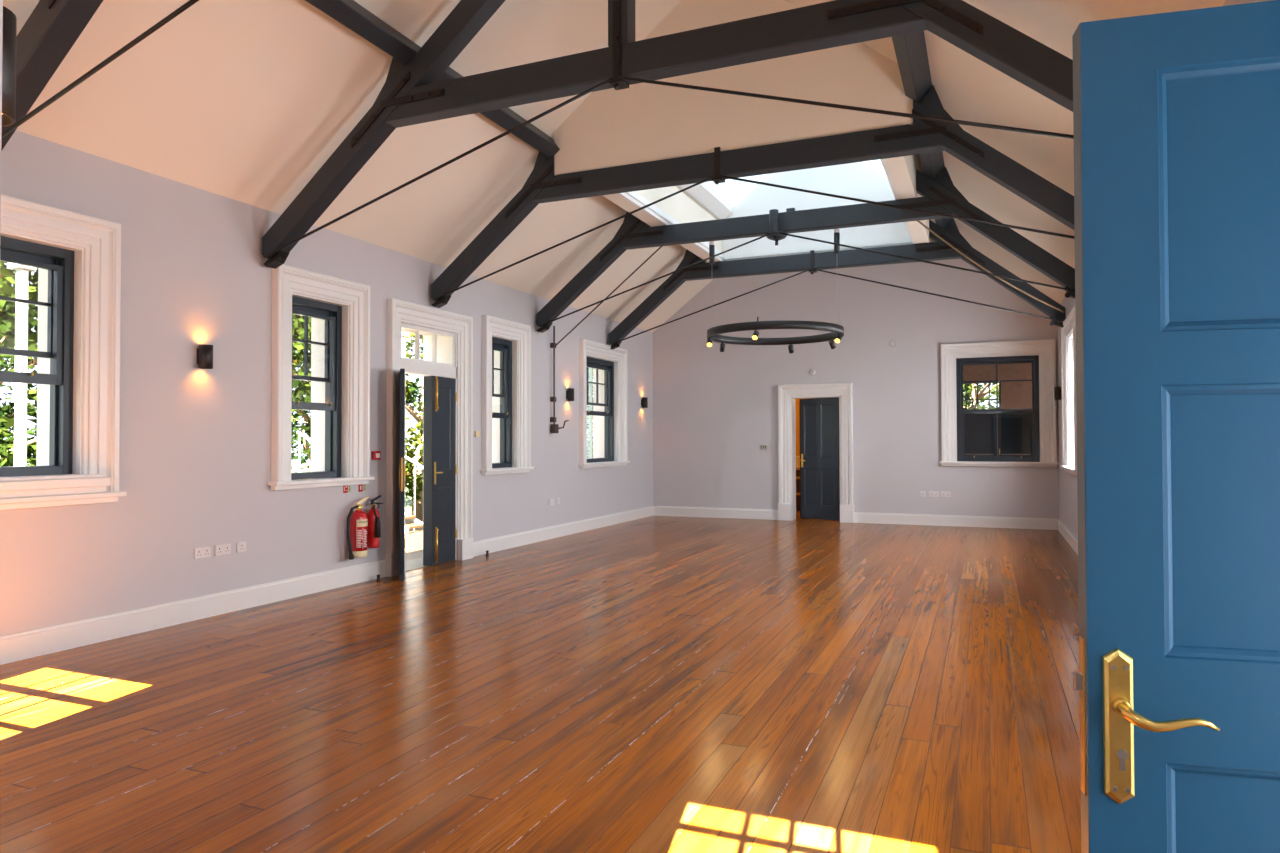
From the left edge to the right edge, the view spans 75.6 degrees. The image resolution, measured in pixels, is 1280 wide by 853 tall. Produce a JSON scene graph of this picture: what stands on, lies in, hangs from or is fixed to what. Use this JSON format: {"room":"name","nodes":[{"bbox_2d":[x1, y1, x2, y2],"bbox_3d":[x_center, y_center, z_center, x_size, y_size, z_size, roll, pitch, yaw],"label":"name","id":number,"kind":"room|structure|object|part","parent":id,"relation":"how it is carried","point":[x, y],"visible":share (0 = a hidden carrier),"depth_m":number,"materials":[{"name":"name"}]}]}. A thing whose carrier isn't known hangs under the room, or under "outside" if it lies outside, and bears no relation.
{"room":"community hall","nodes":[
{"label":"community hall","id":0,"kind":"room"},
{"bbox_2d":[0,0,2,234],"bbox_3d":[-1.923,-1.571,1.539,7.694,6.200,0.300,-1,-1,23],"label":"wall","id":1,"kind":"structure","parent":0,"point":[1,1],"depth_m":1.30,"materials":[{"name":"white paint"}]},
{"bbox_2d":[2,6,16,125],"bbox_3d":[-1.143,-0.629,1.419,0.100,0.184,0.112,-1,-1,23],"label":"wall light","id":2,"kind":"object","parent":1,"relation":"attached to","point":[9,18],"visible":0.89,"depth_m":1.43,"materials":[{"name":"black metal"}]},
{"bbox_2d":[0,130,652,635],"bbox_3d":[-2.583,-0.102,9.258,0.470,3.520,14.060,-1,-1,23],"label":"wall","id":3,"kind":"structure","parent":0,"point":[195,444],"depth_m":6.67,"materials":[{"name":"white paint"}]},
{"bbox_2d":[0,194,126,509],"bbox_3d":[-4.250,-0.463,5.158,0.580,1.975,1.780,-1,-1,23],"label":"window","id":4,"kind":"structure","parent":3,"relation":"in","point":[76,256],"depth_m":5.67,"materials":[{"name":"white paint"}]},
{"bbox_3d":[-4.256,-0.818,5.166,0.040,0.685,1.130,-1,-1,23],"label":"sash","id":5,"kind":"part","parent":4,"relation":"part of","materials":[{"name":"blue paint"}]},
{"bbox_3d":[-4.192,-0.699,5.137,0.043,0.815,1.130,-1,-1,23],"label":"sash","id":6,"kind":"part","parent":4,"relation":"part of","materials":[{"name":"blue paint"}]},
{"bbox_3d":[-4.227,-0.458,5.148,0.150,1.555,1.280,-1,-1,23],"label":"frame","id":7,"kind":"part","parent":4,"relation":"part of","materials":[{"name":"blue paint"}]},
{"bbox_3d":[-4.071,0.485,5.068,0.185,0.075,1.780,-1,-1,23],"label":"sill","id":8,"kind":"part","parent":4,"relation":"part of","materials":[{"name":"wood"}]},
{"bbox_2d":[1,0,198,150],"bbox_3d":[-1.038,-2.881,3.672,6.688,2.910,0.188,-1,-1,23],"label":"roof truss","id":9,"kind":"object","parent":3,"relation":"attached to","point":[53,27],"visible":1,"depth_m":4.58,"materials":[{"name":"wood"}]},
{"bbox_2d":[194,546,210,558],"bbox_3d":[-3.459,0.997,6.522,0.016,0.086,0.146,-1,-1,23],"label":"wall socket","id":10,"kind":"object","parent":3,"relation":"attached to","point":[201,552],"visible":1,"depth_m":6.52,"materials":[{"name":"white plastic"}]},
{"bbox_2d":[197,344,212,368],"bbox_3d":[-3.428,-0.550,6.506,0.112,0.184,0.100,-1,-1,23],"label":"wall light","id":11,"kind":"object","parent":3,"relation":"attached to","point":[205,352],"visible":1,"depth_m":6.46,"materials":[{"name":"black metal"}]},
{"bbox_2d":[215,543,230,555],"bbox_3d":[-3.386,1.000,6.697,0.016,0.086,0.146,-1,-1,23],"label":"wall socket","id":12,"kind":"object","parent":3,"relation":"attached to","point":[223,549],"visible":1,"depth_m":6.69,"materials":[{"name":"white plastic"}]},
{"bbox_2d":[236,541,245,552],"bbox_3d":[-3.316,1.003,6.863,0.016,0.086,0.090,-1,-1,23],"label":"wall socket","id":13,"kind":"object","parent":3,"relation":"attached to","point":[241,546],"visible":1,"depth_m":6.86,"materials":[{"name":"white plastic"}]},
{"bbox_2d":[268,264,373,490],"bbox_3d":[-3.150,-0.422,7.781,0.575,1.975,1.230,-1,-1,23],"label":"window","id":14,"kind":"structure","parent":3,"relation":"in","point":[338,309],"depth_m":8.01,"materials":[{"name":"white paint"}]},
{"bbox_3d":[-3.153,-0.777,7.788,0.040,0.685,0.580,-1,-1,23],"label":"sash","id":15,"kind":"part","parent":14,"relation":"part of","materials":[{"name":"blue paint"}]},
{"bbox_3d":[-3.089,-0.610,7.759,0.043,0.910,0.580,-1,-1,23],"label":"sash","id":16,"kind":"part","parent":14,"relation":"part of","materials":[{"name":"blue paint"}]},
{"bbox_3d":[-3.124,-0.352,7.769,0.150,1.685,0.730,-1,-1,23],"label":"frame","id":17,"kind":"part","parent":14,"relation":"part of","materials":[{"name":"blue paint"}]},
{"bbox_3d":[-2.968,0.526,7.690,0.185,0.075,1.230,-1,-1,23],"label":"sill","id":18,"kind":"part","parent":14,"relation":"part of","materials":[{"name":"wood"}]},
{"bbox_2d":[0,506,653,664],"bbox_3d":[-2.349,1.469,9.135,0.030,0.175,13.460,-1,-1,23],"label":"baseboard","id":19,"kind":"structure","parent":3,"relation":"attached to","point":[19,646],"depth_m":6.64,"materials":[{"name":"wood"}]},
{"bbox_2d":[343,485,350,492],"bbox_3d":[-2.842,0.601,8.010,0.008,0.085,0.110,-1,-1,23],"label":"fire sign","id":20,"kind":"object","parent":3,"relation":"attached to","point":[346,489],"visible":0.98,"depth_m":8.01,"materials":[{"name":"red plastic"}]},
{"bbox_2d":[346,496,368,559],"bbox_3d":[-2.728,0.980,7.989,0.183,0.584,0.286,0,-1,-11],"label":"fire extinguisher","id":21,"kind":"object","parent":3,"relation":"attached to","point":[357,521],"visible":1,"depth_m":7.93,"materials":[{"name":"red metal"}]},
{"bbox_3d":[-2.712,0.725,8.068,0.025,0.072,0.163,-1,-1,23],"label":"handle","id":22,"kind":"part","parent":21,"relation":"part of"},
{"bbox_2d":[358,484,365,491],"bbox_3d":[-2.761,0.604,8.204,0.008,0.085,0.110,-1,-1,23],"label":"fire sign","id":23,"kind":"object","parent":3,"relation":"attached to","point":[362,487],"visible":0.95,"depth_m":8.19,"materials":[{"name":"red plastic"}]},
{"bbox_2d":[367,495,382,547],"bbox_3d":[-2.650,0.949,8.229,0.147,0.516,0.226,0,-1,-10],"label":"fire extinguisher","id":24,"kind":"object","parent":3,"relation":"attached to","point":[374,526],"visible":0.96,"depth_m":8.16,"materials":[{"name":"red metal"}]},
{"bbox_3d":[-2.638,0.737,8.271,0.020,0.091,0.174,-1,-1,23],"label":"handle","id":25,"kind":"part","parent":24,"relation":"part of","materials":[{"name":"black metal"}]},
{"bbox_2d":[372,451,380,459],"bbox_3d":[-2.675,0.294,8.363,0.047,0.090,0.090,-1,-1,23],"label":"fire alarm call point","id":26,"kind":"object","parent":3,"relation":"attached to","point":[376,455],"visible":1,"depth_m":8.33,"materials":[{"name":"red plastic"}]},
{"bbox_2d":[385,298,472,580],"bbox_3d":[-2.439,0.134,9.144,0.860,2.905,1.661,-1,-1,23],"label":"door","id":27,"kind":"structure","parent":3,"relation":"in","point":[446,366],"depth_m":9.29,"materials":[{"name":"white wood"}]},
{"bbox_3d":[-2.388,0.482,8.277,0.022,0.340,0.004,0,-1,-15],"label":"lock plate","id":28,"kind":"part","parent":27,"relation":"part of","materials":[{"name":"gold metal"}]},
{"bbox_3d":[-2.387,0.498,8.372,0.110,0.230,0.120,0,-1,-15],"label":"handle","id":29,"kind":"part","parent":27,"relation":"part of","materials":[{"name":"gold metal"}]},
{"bbox_3d":[-2.259,0.523,9.253,0.059,0.250,0.101,0,-1,18],"label":"handle","id":30,"kind":"part","parent":27,"relation":"part of","materials":[{"name":"gold metal"}]},
{"bbox_2d":[474,431,478,436],"bbox_3d":[-1.981,0.092,10.032,0.036,0.075,0.070,-1,-1,23],"label":"bell push","id":31,"kind":"object","parent":3,"relation":"attached to","point":[476,433],"visible":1,"depth_m":10.01,"materials":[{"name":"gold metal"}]},
{"bbox_2d":[480,315,533,474],"bbox_3d":[-1.914,-0.376,10.719,0.575,1.975,1.135,-1,-1,23],"label":"window","id":32,"kind":"structure","parent":3,"relation":"in","point":[506,344],"depth_m":10.92,"materials":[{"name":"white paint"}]},
{"bbox_3d":[-1.917,-0.731,10.726,0.040,0.685,0.485,-1,-1,23],"label":"sash","id":33,"kind":"part","parent":32,"relation":"part of","materials":[{"name":"blue paint"}]},
{"bbox_3d":[-1.854,-0.564,10.697,0.043,0.910,0.485,-1,-1,23],"label":"sash","id":34,"kind":"part","parent":32,"relation":"part of","materials":[{"name":"blue paint"}]},
{"bbox_3d":[-1.889,-0.307,10.707,0.150,1.685,0.635,-1,-1,23],"label":"frame","id":35,"kind":"part","parent":32,"relation":"part of","materials":[{"name":"blue paint"}]},
{"bbox_3d":[-1.732,0.572,10.628,0.185,0.075,1.135,-1,-1,23],"label":"sill","id":36,"kind":"part","parent":32,"relation":"part of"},
{"bbox_2d":[549,499,553,505],"bbox_3d":[-1.260,1.079,11.753,0.016,0.086,0.146,-1,-1,23],"label":"wall socket","id":37,"kind":"object","parent":3,"relation":"attached to","point":[551,501],"visible":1,"depth_m":11.74,"materials":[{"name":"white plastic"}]},
{"bbox_2d":[566,388,573,400],"bbox_3d":[-1.029,-0.471,12.212,0.112,0.184,0.100,-1,-1,23],"label":"wall light","id":38,"kind":"object","parent":3,"relation":"attached to","point":[570,391],"visible":1,"depth_m":12.17,"materials":[{"name":"black metal"}]},
{"bbox_2d":[578,339,629,467],"bbox_3d":[-0.772,-0.334,13.436,0.575,1.975,1.740,-1,-1,23],"label":"window","id":39,"kind":"structure","parent":3,"relation":"in","point":[610,367],"depth_m":13.90,"materials":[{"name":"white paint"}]},
{"bbox_2d":[587,368,592,457],"bbox_3d":[-1.076,-0.237,14.278,0.560,1.660,0.040,-1,-1,23],"label":"shutter","id":40,"kind":"object","parent":39,"relation":"attached to","point":[590,441],"visible":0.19,"depth_m":14.17,"materials":[{"name":"wood"}]},
{"bbox_3d":[-0.775,-0.689,13.443,0.040,0.685,1.090,-1,-1,23],"label":"sash","id":41,"kind":"part","parent":39,"relation":"part of","materials":[{"name":"blue paint"}]},
{"bbox_3d":[-0.712,-0.577,13.414,0.043,0.800,1.090,-1,-1,23],"label":"sash","id":42,"kind":"part","parent":39,"relation":"part of","materials":[{"name":"blue paint"}]},
{"bbox_3d":[-0.746,-0.264,13.424,0.150,1.685,1.240,-1,-1,23],"label":"frame","id":43,"kind":"part","parent":39,"relation":"part of","materials":[{"name":"blue paint"}]},
{"bbox_3d":[-0.590,0.614,13.345,0.185,0.075,1.740,-1,-1,23],"label":"sill","id":44,"kind":"part","parent":39,"relation":"part of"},
{"bbox_2d":[550,246,662,432],"bbox_3d":[-0.309,-1.246,11.335,2.130,2.668,0.268,-1,-1,30],"label":"pipe","id":45,"kind":"object","parent":3,"relation":"attached to","point":[555,428],"visible":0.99,"depth_m":11.73,"materials":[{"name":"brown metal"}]},
{"bbox_3d":[-1.225,-0.693,11.766,0.022,1.480,0.022,0,-1,0],"label":"rod","id":46,"kind":"part","parent":45,"relation":"part of","materials":[{"name":"brown metal"}]},
{"bbox_3d":[-0.338,-1.864,11.243,2.075,1.437,0.020,-1,-1,31],"label":"long rod","id":47,"kind":"part","parent":45,"relation":"part of","materials":[{"name":"brown metal"}]},
{"bbox_2d":[641,397,647,407],"bbox_3d":[0.084,-0.430,14.857,0.112,0.184,0.100,-1,-1,23],"label":"wall light","id":48,"kind":"object","parent":3,"relation":"attached to","point":[644,401],"visible":1,"depth_m":14.81,"materials":[{"name":"black metal"}]},
{"bbox_2d":[262,0,1073,268],"bbox_3d":[-0.135,-2.848,5.820,6.688,2.910,0.188,-1,-1,23],"label":"roof truss","id":49,"kind":"object","parent":3,"relation":"attached to","point":[410,94],"visible":0.74,"depth_m":5.74,"materials":[{"name":"wood"}]},
{"bbox_2d":[305,0,559,157],"bbox_3d":[-2.238,-2.969,5.544,0.222,0.232,6.800,-1,-1,23],"label":"purlin","id":50,"kind":"object","parent":49,"relation":"on","point":[349,13],"visible":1,"depth_m":6.28,"materials":[{"name":"wood"}]},
{"bbox_3d":[-1.685,-1.931,6.367,3.264,0.980,0.023,-1,-1,23],"label":"tie rod","id":51,"kind":"part","parent":49,"relation":"part of","materials":[{"name":"metal"}]},
{"bbox_3d":[-0.130,-3.382,5.844,0.150,1.428,0.155,-1,-1,23],"label":"king post","id":52,"kind":"part","parent":49,"relation":"part of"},
{"bbox_3d":[1.354,-1.959,5.090,3.264,0.980,0.023,-1,-1,23],"label":"tie rod","id":53,"kind":"part","parent":49,"relation":"part of","materials":[{"name":"metal"}]},
{"bbox_2d":[0,508,1080,852],"bbox_3d":[1.448,1.614,9.489,7.694,0.120,19.860,-1,-1,23],"label":"floor","id":54,"kind":"structure","parent":0,"point":[651,684],"depth_m":4.32,"materials":[{"name":"brown wood"}]},
{"bbox_2d":[796,467,799,507],"bbox_3d":[3.283,1.217,16.892,0.540,0.810,1.080,-1,-1,23],"label":"base cabinet","id":55,"kind":"object","parent":54,"relation":"on","point":[797,468],"visible":0.02,"depth_m":16.41,"materials":[{"name":"wood"}]},
{"bbox_2d":[796,456,799,466],"bbox_3d":[3.280,0.710,16.793,0.310,0.200,0.410,-1,-1,23],"label":"box","id":56,"kind":"object","parent":55,"relation":"on","point":[797,457],"visible":0.11,"depth_m":16.62,"materials":[{"name":"orange"}]},
{"bbox_2d":[3,0,1225,332],"bbox_3d":[0.740,-3.048,7.906,7.654,3.047,13.500,-1,-1,23],"label":"ceiling","id":57,"kind":"structure","parent":0,"point":[245,101],"depth_m":6.73,"materials":[{"name":"beige paint"}]},
{"bbox_2d":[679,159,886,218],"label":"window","id":58,"kind":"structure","parent":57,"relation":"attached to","point":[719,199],"depth_m":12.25,"materials":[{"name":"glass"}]},
{"bbox_2d":[554,0,912,175],"bbox_3d":[0.777,-3.579,8.005,3.568,1.882,0.145,-1,-1,23],"label":"ceiling","id":59,"kind":"structure","parent":0,"point":[640,122],"depth_m":7.89,"materials":[{"name":"beige paint"}]},
{"bbox_2d":[431,85,1074,307],"bbox_3d":[0.765,-2.157,7.947,6.688,1.595,0.188,-1,-1,23],"label":"roof truss","id":60,"kind":"object","parent":59,"relation":"attached to","point":[925,136],"visible":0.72,"depth_m":7.71,"materials":[{"name":"wood"}]},
{"bbox_3d":[-0.786,-1.898,8.506,3.264,0.980,0.023,-1,-1,23],"label":"tie rod","id":61,"kind":"part","parent":60,"relation":"part of","materials":[{"name":"metal"}]},
{"bbox_3d":[2.254,-1.926,7.228,3.264,0.980,0.023,-1,-1,23],"label":"tie rod","id":62,"kind":"part","parent":60,"relation":"part of","materials":[{"name":"metal"}]},
{"bbox_2d":[892,31,952,228],"bbox_3d":[2.428,-2.952,7.194,0.222,0.232,13.460,-1,-1,23],"label":"purlin","id":63,"kind":"object","parent":60,"relation":"on","point":[910,49],"visible":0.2,"depth_m":6.79,"materials":[{"name":"wood"}]},
{"bbox_2d":[602,155,929,261],"bbox_3d":[1.740,-2.910,10.282,3.264,0.616,4.820,-1,-1,23],"label":"wall","id":64,"kind":"structure","parent":0,"point":[902,170],"depth_m":10.49,"materials":[{"name":"beige paint"}]},
{"bbox_2d":[617,159,914,260],"bbox_3d":[1.718,-2.679,10.223,2.894,0.150,4.700,-1,-1,23],"label":"trim","id":65,"kind":"structure","parent":64,"relation":"attached to","point":[633,197],"depth_m":12.01,"materials":[{"name":"wood"}]},
{"bbox_2d":[536,167,1074,332],"bbox_3d":[1.669,-2.127,10.095,6.688,1.602,0.188,-1,-1,23],"label":"roof truss","id":66,"kind":"object","parent":64,"relation":"attached to","point":[940,195],"visible":0.8,"depth_m":9.81,"materials":[{"name":"wood"}]},
{"bbox_3d":[0.117,-1.865,10.653,3.264,0.980,0.023,-1,-1,23],"label":"tie rod","id":67,"kind":"part","parent":66,"relation":"part of","materials":[{"name":"metal"}]},
{"bbox_2d":[769,209,777,232],"bbox_3d":[1.622,-2.485,9.991,0.110,0.270,0.110,-1,-1,23],"label":"bracket","id":68,"kind":"object","parent":66,"relation":"attached to","point":[773,213],"visible":1,"depth_m":9.94,"materials":[{"name":"metal"}]},
{"bbox_2d":[766,231,786,245],"bbox_3d":[1.676,-2.294,10.115,0.260,0.140,0.260,-1,-1,23],"label":"ceiling rose","id":69,"kind":"object","parent":66,"relation":"attached to","point":[780,236],"visible":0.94,"depth_m":10.05,"materials":[{"name":"metal"}]},
{"bbox_2d":[707,229,843,352],"bbox_3d":[1.648,-1.662,10.127,1.668,1.380,1.706,-1,-1,23],"label":"chandelier","id":70,"kind":"object","parent":69,"relation":"hanging from","point":[837,331],"visible":0.98,"depth_m":9.82,"materials":[{"name":"black metal"}]},
{"bbox_2d":[786,208,798,211],"bbox_3d":[1.869,-2.629,10.028,0.170,0.050,0.060,-1,-1,23],"label":"box","id":71,"kind":"object","parent":66,"relation":"on","point":[787,209],"visible":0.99,"depth_m":10.01,"materials":[{"name":"black metal"}]},
{"bbox_3d":[3.157,-1.892,9.376,3.264,0.980,0.023,-1,-1,23],"label":"tie rod","id":72,"kind":"part","parent":66,"relation":"part of","materials":[{"name":"metal"}]},
{"bbox_2d":[796,398,812,455],"bbox_3d":[4.029,0.258,16.160,2.700,2.800,3.800,-1,-1,23],"label":"wall","id":73,"kind":"structure","parent":0,"point":[797,400],"depth_m":18.04,"materials":[{"name":"paint"}]},
{"bbox_2d":[722,162,908,253],"bbox_3d":[2.650,-3.485,12.458,2.894,1.832,0.120,-1,-1,23],"label":"skylight","id":74,"kind":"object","parent":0,"point":[853,180],"depth_m":12.38,"materials":[{"name":"glass"}]},
{"bbox_2d":[609,218,1065,349],"bbox_3d":[2.576,-2.093,12.252,6.688,1.602,0.188,-1,-1,23],"label":"roof truss","id":75,"kind":"object","parent":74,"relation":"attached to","point":[812,262],"visible":0.89,"depth_m":12.05,"materials":[{"name":"wood"}]},
{"bbox_3d":[1.024,-1.831,12.810,3.264,0.980,0.023,-1,-1,23],"label":"tie rod","id":76,"kind":"part","parent":75,"relation":"part of","materials":[{"name":"metal"}]},
{"bbox_3d":[4.064,-1.859,11.532,3.264,0.980,0.023,-1,-1,23],"label":"tie rod","id":77,"kind":"part","parent":75,"relation":"part of","materials":[{"name":"metal"}]},
{"bbox_2d":[917,221,1063,312],"bbox_3d":[4.312,-2.050,10.277,2.864,1.081,0.022,0,-1,-26],"label":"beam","id":78,"kind":"structure","parent":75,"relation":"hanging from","point":[921,223],"depth_m":10.25,"materials":[{"name":"wood"}]},
{"bbox_2d":[653,239,1058,529],"bbox_3d":[3.410,-1.373,14.221,7.694,6.200,0.300,-1,-1,23],"label":"wall","id":79,"kind":"structure","parent":0,"point":[713,409],"depth_m":13.96,"materials":[{"name":"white paint"}]},
{"bbox_2d":[759,444,767,448],"bbox_3d":[2.178,0.357,14.540,0.150,0.086,0.018,-1,-1,23],"label":"light switch","id":80,"kind":"object","parent":79,"relation":"attached to","point":[761,446],"visible":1,"depth_m":14.54,"materials":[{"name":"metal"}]},
{"bbox_2d":[809,369,815,374],"bbox_3d":[2.974,-0.942,14.216,0.110,0.110,0.036,-1,-1,23],"label":"smoke detector","id":81,"kind":"object","parent":79,"relation":"attached to","point":[812,371],"visible":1,"depth_m":14.20,"materials":[{"name":"white plastic"}]},
{"bbox_2d":[778,383,853,522],"bbox_3d":[3.088,0.450,14.354,1.290,2.360,0.507,-1,-1,23],"label":"door frame","id":82,"kind":"structure","parent":79,"relation":"in","point":[826,419],"depth_m":14.34,"materials":[{"name":"white paint"}]},
{"bbox_2d":[654,506,1056,529],"bbox_3d":[3.353,1.537,14.021,6.694,0.175,0.030,-1,-1,23],"label":"baseboard","id":83,"kind":"structure","parent":79,"relation":"attached to","point":[859,517],"depth_m":13.61,"materials":[{"name":"wood"}]},
{"bbox_2d":[889,340,895,346],"bbox_3d":[4.203,-1.383,13.717,0.110,0.110,0.016,-1,-1,23],"label":"wall sensor","id":84,"kind":"object","parent":79,"relation":"attached to","point":[892,343],"visible":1,"depth_m":13.71,"materials":[{"name":"white plastic"}]},
{"bbox_2d":[929,491,938,496],"bbox_3d":[4.789,1.103,13.431,0.146,0.086,0.016,-1,-1,23],"label":"wall socket","id":85,"kind":"object","parent":79,"relation":"attached to","point":[931,494],"visible":1,"depth_m":13.43,"materials":[{"name":"white plastic"}]},
{"bbox_2d":[941,492,950,496],"bbox_3d":[4.955,1.102,13.362,0.146,0.086,0.016,-1,-1,23],"label":"wall socket","id":86,"kind":"object","parent":79,"relation":"attached to","point":[943,494],"visible":1,"depth_m":13.36,"materials":[{"name":"white plastic"}]},
{"bbox_2d":[939,339,1058,466],"bbox_3d":[5.709,-0.352,13.182,1.735,1.975,0.405,-1,-1,23],"label":"window","id":87,"kind":"structure","parent":79,"relation":"in","point":[1032,431],"depth_m":13.22,"materials":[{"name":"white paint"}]},
{"bbox_2d":[963,414,996,455],"bbox_3d":[5.526,0.125,13.433,0.530,0.770,0.040,-1,-1,23],"label":"shutter","id":88,"kind":"object","parent":87,"relation":"attached to","point":[980,430],"depth_m":13.42,"materials":[{"name":"blue paint"}]},
{"bbox_3d":[5.742,-0.629,13.267,1.085,0.840,0.040,-1,-1,23],"label":"sash","id":89,"kind":"part","parent":87,"relation":"part of","materials":[{"name":"blue paint"}]},
{"bbox_3d":[5.718,0.133,13.191,1.085,0.825,0.043,-1,-1,23],"label":"sash","id":90,"kind":"part","parent":87,"relation":"part of","materials":[{"name":"blue paint"}]},
{"bbox_3d":[5.732,-0.282,13.233,1.235,1.685,0.150,-1,-1,23],"label":"frame","id":91,"kind":"part","parent":87,"relation":"part of","materials":[{"name":"blue paint"}]},
{"bbox_3d":[5.669,0.596,13.065,1.735,0.075,0.185,-1,-1,23],"label":"sill","id":92,"kind":"part","parent":87,"relation":"part of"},
{"bbox_2d":[997,413,1031,455],"bbox_3d":[6.024,0.120,13.224,0.530,0.770,0.040,-1,-1,23],"label":"shutter","id":93,"kind":"object","parent":87,"relation":"attached to","point":[1014,429],"depth_m":13.22,"materials":[{"name":"blue paint"}]},
{"bbox_2d":[963,363,1031,461],"bbox_3d":[7.076,0.035,15.153,3.700,3.200,4.300,-1,-1,23],"label":"wall","id":94,"kind":"structure","parent":0,"point":[1014,394],"depth_m":17.14,"materials":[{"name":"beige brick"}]},
{"bbox_2d":[963,382,1000,408],"bbox_3d":[7.117,-0.629,17.381,0.900,0.640,0.060,-1,-1,23],"label":"window","id":95,"kind":"structure","parent":94,"relation":"in","point":[966,399],"depth_m":17.33,"materials":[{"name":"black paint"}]},
{"bbox_2d":[1057,0,1271,537],"bbox_3d":[3.863,-0.170,5.951,0.470,3.520,15.160,-1,-1,23],"label":"wall","id":96,"kind":"structure","parent":0,"point":[1068,505],"depth_m":11.43,"materials":[{"name":"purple paint"}]},
{"bbox_2d":[1054,387,1061,399],"bbox_3d":[6.067,-0.481,11.951,0.112,0.184,0.100,-1,-1,23],"label":"wall light","id":97,"kind":"object","parent":96,"relation":"attached to","point":[1057,390],"visible":0.98,"depth_m":11.91,"materials":[{"name":"black metal"}]},
{"bbox_2d":[1057,519,1077,554],"bbox_3d":[4.033,1.419,6.967,0.030,0.175,12.510,-1,-1,23],"label":"baseboard","id":98,"kind":"structure","parent":96,"relation":"attached to","point":[1072,540],"depth_m":11.06,"materials":[{"name":"wood"}]},
{"bbox_2d":[1060,307,1076,475],"bbox_3d":[5.638,-0.400,10.313,0.575,1.975,1.770,-1,-1,23],"label":"window","id":99,"kind":"structure","parent":96,"relation":"in","point":[1068,332],"depth_m":10.96,"materials":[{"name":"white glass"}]},
{"bbox_3d":[5.460,0.552,10.373,0.185,0.075,1.770,-1,-1,23],"label":"sill","id":100,"kind":"part","parent":99,"relation":"part of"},
{"bbox_2d":[1072,0,1279,852],"bbox_3d":[1.108,0.387,1.149,0.901,2.035,0.104,0,-1,14],"label":"door","id":101,"kind":"structure","parent":96,"relation":"in","point":[1176,115],"depth_m":1.24,"materials":[{"name":"blue paint"}]},
{"bbox_3d":[0.690,0.450,1.285,0.002,0.240,0.024,0,-1,14],"label":"lock plate","id":102,"kind":"part","parent":101,"relation":"part of","materials":[{"name":"gold metal"}]},
{"bbox_3d":[0.726,0.455,1.249,0.042,0.236,0.008,0,-1,14],"label":"handle plate","id":103,"kind":"part","parent":101,"relation":"part of","materials":[{"name":"gold metal"}]},
{"bbox_3d":[0.770,0.426,1.207,0.129,0.034,0.052,0,-1,14],"label":"lever","id":104,"kind":"part","parent":101,"relation":"part of","materials":[{"name":"gold metal"}]},
{"label":"outside","id":105,"kind":"structure","parent":0,"visible":0},
{"bbox_2d":[963,383,998,408],"bbox_3d":[9.726,-0.283,23.683,4.265,5.596,3.625,0,-1,-13],"label":"tree","id":106,"kind":"object","parent":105,"point":[971,388],"visible":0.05,"depth_m":23.44,"materials":[{"name":"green plant"}]},
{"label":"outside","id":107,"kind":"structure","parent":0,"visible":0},
{"bbox_2d":[291,458,413,514],"bbox_3d":[-18.890,2.720,40.450,53.777,0.020,100.000,-1,-1,23],"label":"ground","id":108,"kind":"structure","parent":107,"point":[295,466],"depth_m":53.88,"materials":[{"name":"white"}]},
{"bbox_2d":[0,261,37,466],"bbox_3d":[-8.253,-0.686,10.011,3.727,5.769,3.678,0,-1,-23],"label":"tree","id":109,"kind":"object","parent":108,"relation":"on","point":[7,277],"visible":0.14,"depth_m":9.37,"materials":[{"name":"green plant"}]},
{"bbox_2d":[0,265,37,464],"bbox_3d":[-11.414,-1.243,13.925,4.532,7.261,4.410,0,-1,13],"label":"tree","id":110,"kind":"object","parent":108,"relation":"on","point":[6,413],"visible":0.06,"depth_m":14.49,"materials":[{"name":"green plant"}]},
{"bbox_2d":[292,314,310,471],"bbox_3d":[-5.683,-0.352,14.331,2.640,5.251,2.956,-1,-1,31],"label":"tree","id":111,"kind":"object","parent":108,"relation":"on","point":[303,387],"visible":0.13,"depth_m":13.75,"materials":[{"name":"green plant"}]},
{"bbox_2d":[291,335,422,471],"bbox_3d":[-8.574,-1.143,23.551,4.996,7.470,4.886,0,-1,-11],"label":"tree","id":112,"kind":"object","parent":108,"relation":"on","point":[413,387],"visible":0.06,"depth_m":23.36,"materials":[{"name":"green plant"}]},
{"bbox_2d":[297,431,422,531],"bbox_3d":[-4.381,1.153,13.488,1.669,2.160,1.584,-1,-1,23],"label":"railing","id":113,"kind":"structure","parent":108,"relation":"on","point":[414,524],"depth_m":14.06,"materials":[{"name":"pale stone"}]},
{"bbox_3d":[-4.681,0.476,12.789,1.669,0.830,0.044,-1,-1,23],"label":"handrail","id":114,"kind":"part","parent":113,"relation":"part of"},
{"bbox_3d":[-4.084,0.499,14.208,1.669,0.830,0.044,-1,-1,23],"label":"handrail","id":115,"kind":"part","parent":113,"relation":"part of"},
{"bbox_2d":[405,530,422,560],"bbox_3d":[-3.593,1.886,10.161,2.115,0.580,14.000,-1,-1,23],"label":"deck","id":116,"kind":"object","parent":108,"relation":"on","point":[414,539],"depth_m":11.17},
{"bbox_2d":[8,263,36,465],"bbox_3d":[-5.668,0.017,7.548,0.160,3.080,0.160,-1,-1,23],"label":"post","id":117,"kind":"object","parent":116,"relation":"on","point":[22,272],"visible":0.41,"depth_m":7.53,"materials":[{"name":"wood"}]},
{"bbox_2d":[402,331,409,534],"bbox_3d":[-3.598,0.094,12.470,0.160,3.080,0.160,-1,-1,23],"label":"post","id":118,"kind":"object","parent":116,"relation":"on","point":[404,334],"visible":0.24,"depth_m":12.46,"materials":[{"name":"white"}]},
{"bbox_2d":[405,333,422,522],"bbox_3d":[-5.085,-0.761,18.626,3.799,6.193,3.805,-1,-1,32],"label":"tree","id":119,"kind":"object","parent":108,"relation":"on","point":[418,446],"visible":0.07,"depth_m":18.18,"materials":[{"name":"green plant"}]}
]}

